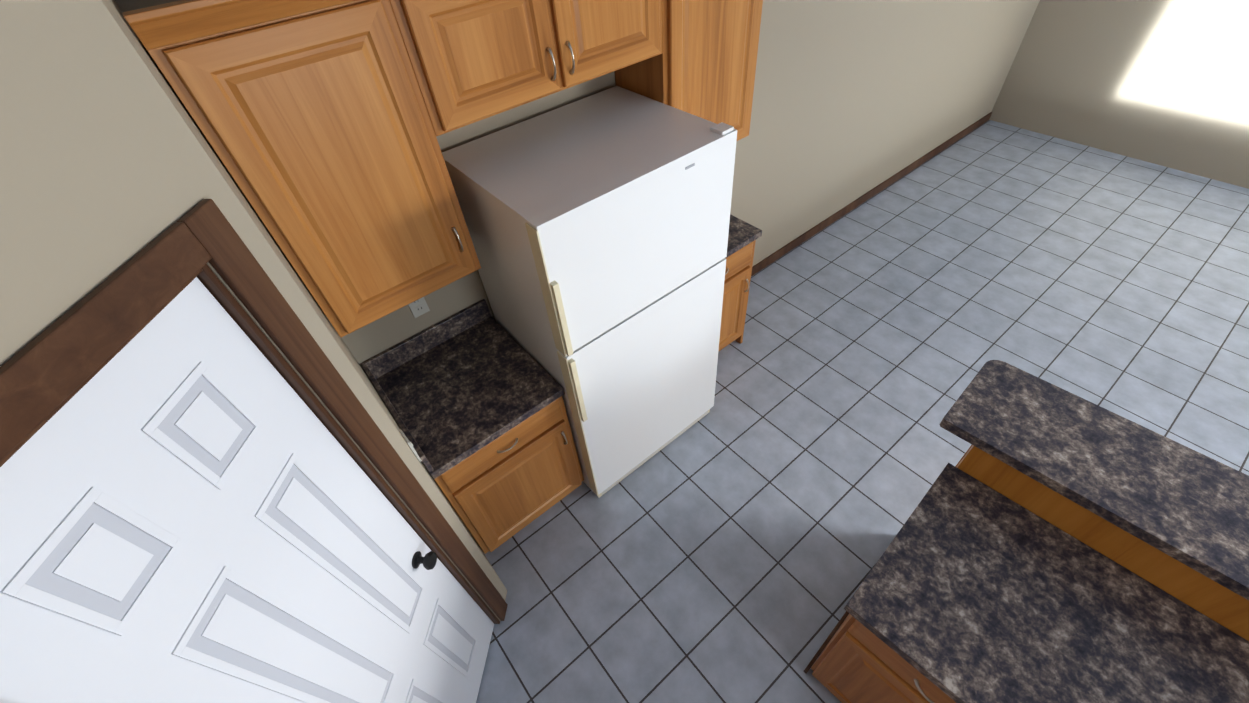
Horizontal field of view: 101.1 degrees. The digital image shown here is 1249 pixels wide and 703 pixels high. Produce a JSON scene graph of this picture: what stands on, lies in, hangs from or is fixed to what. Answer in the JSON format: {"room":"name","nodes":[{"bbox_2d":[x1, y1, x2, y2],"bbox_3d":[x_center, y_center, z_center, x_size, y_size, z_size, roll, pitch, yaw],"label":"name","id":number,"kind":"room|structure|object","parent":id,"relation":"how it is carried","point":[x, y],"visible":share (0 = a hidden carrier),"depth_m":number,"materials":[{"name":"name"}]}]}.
{"room":"kitchen","nodes":[
{"label":"kitchen","id":0,"kind":"room"},
{"bbox_2d":[0,0,506,620],"bbox_3d":[-1.238,0.522,1.283,1.349,2.789,1.469,-33,52,-23],"label":"wall","id":1,"kind":"structure","parent":0,"point":[110,162],"depth_m":0.74,"materials":[{"name":"beige paint"}]},
{"bbox_2d":[0,277,493,702],"bbox_3d":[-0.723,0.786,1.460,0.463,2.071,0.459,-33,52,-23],"label":"pantry door","id":2,"kind":"structure","parent":1,"relation":"in","point":[196,506],"depth_m":0.94,"materials":[{"name":"white paint"}]},
{"bbox_2d":[0,199,507,623],"bbox_3d":[-0.738,0.763,1.428,0.128,2.175,0.790,1,47,6],"label":"door frame","id":3,"kind":"structure","parent":1,"relation":"attached to","point":[50,372],"depth_m":0.91,"materials":[{"name":"brown wood"}]},
{"bbox_2d":[399,429,421,461],"bbox_3d":[-0.725,0.318,1.747,0.011,0.116,0.072,-33,52,-23],"label":"electrical outlet","id":4,"kind":"object","parent":1,"relation":"attached to","point":[410,444],"depth_m":1.72,"materials":[{"name":"grey plastic"}]},
{"bbox_2d":[115,0,1038,391],"bbox_3d":[0.754,-1.522,3.009,8.070,2.790,0.120,-33,52,-23],"label":"wall","id":5,"kind":"structure","parent":0,"point":[853,100],"depth_m":3.60,"materials":[{"name":"beige paint"}]},
{"bbox_2d":[122,0,480,337],"bbox_3d":[-0.897,-0.594,1.615,0.551,0.965,0.340,-33,52,-23],"label":"upper cabinet","id":6,"kind":"object","parent":5,"relation":"attached to","point":[322,124],"depth_m":1.41,"materials":[{"name":"brown wood"}]},
{"bbox_2d":[408,297,429,317],"bbox_3d":[-0.909,-0.207,2.262,0.072,0.116,0.008,-33,52,-23],"label":"electrical outlet","id":7,"kind":"object","parent":5,"relation":"attached to","point":[418,307],"depth_m":2.27,"materials":[{"name":"grey plastic"}]},
{"bbox_2d":[402,0,669,133],"bbox_3d":[-0.333,-1.148,1.727,0.960,0.450,0.340,-33,52,-23],"label":"upper cabinet","id":8,"kind":"object","parent":5,"relation":"attached to","point":[481,59],"depth_m":1.63,"materials":[{"name":"brown wood"}]},
{"bbox_2d":[615,0,762,141],"bbox_3d":[0.277,-1.356,2.216,0.575,0.965,0.340,-33,52,-23],"label":"upper cabinet","id":9,"kind":"object","parent":5,"relation":"attached to","point":[709,73],"depth_m":2.15,"materials":[{"name":"brown wood"}]},
{"bbox_2d":[751,112,991,275],"bbox_3d":[2.220,-1.420,4.628,4.375,0.085,0.013,-33,52,-23],"label":"baseboard","id":10,"kind":"structure","parent":5,"relation":"attached to","point":[791,245],"depth_m":4.56,"materials":[{"name":"brown wood"}]},
{"bbox_2d":[476,120,1248,702],"bbox_3d":[2.631,0.948,2.478,8.070,0.100,5.710,-33,52,-23],"label":"floor","id":11,"kind":"structure","parent":0,"point":[734,542],"depth_m":3.11,"materials":[{"name":"tile"}]},
{"bbox_2d":[360,299,583,553],"bbox_3d":[-0.666,0.423,2.539,0.615,1.019,0.665,-33,52,-23],"label":"base cabinet","id":12,"kind":"object","parent":11,"relation":"on","point":[471,397],"visible":1,"depth_m":2.27,"materials":[{"name":"black stone"}]},
{"bbox_2d":[442,86,736,497],"bbox_3d":[-0.079,-0.181,2.528,0.886,1.750,0.727,-33,52,-23],"label":"refrigerator","id":13,"kind":"object","parent":11,"relation":"on","point":[597,224],"visible":1,"depth_m":1.98,"materials":[{"name":"white metal"}]},
{"bbox_2d":[718,214,761,351],"bbox_3d":[0.430,-0.378,3.172,0.591,1.034,0.490,-33,52,-23],"label":"base cabinet","id":14,"kind":"object","parent":11,"relation":"on","point":[743,236],"visible":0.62,"depth_m":3.01,"materials":[{"name":"brown wood"}]},
{"bbox_2d":[804,436,1248,702],"bbox_3d":[1.588,1.204,1.519,0.952,1.096,1.755,-33,52,-23],"label":"kitchen island","id":15,"kind":"object","parent":11,"relation":"on","point":[1050,543],"depth_m":1.50,"materials":[{"name":"black stone"}]},
{"bbox_2d":[940,360,1248,615],"bbox_3d":[1.825,0.591,1.290,0.510,0.040,1.878,-33,52,-23],"label":"island countertop","id":16,"kind":"structure","parent":15,"relation":"on","point":[1188,509],"depth_m":1.53,"materials":[{"name":"grey stone"}]},
{"bbox_2d":[991,0,1248,188],"bbox_3d":[5.590,-2.030,2.995,0.120,2.790,5.460,-33,52,-23],"label":"wall","id":17,"kind":"structure","parent":0,"point":[1165,83],"depth_m":4.50,"materials":[{"name":"beige paint"}]}
]}

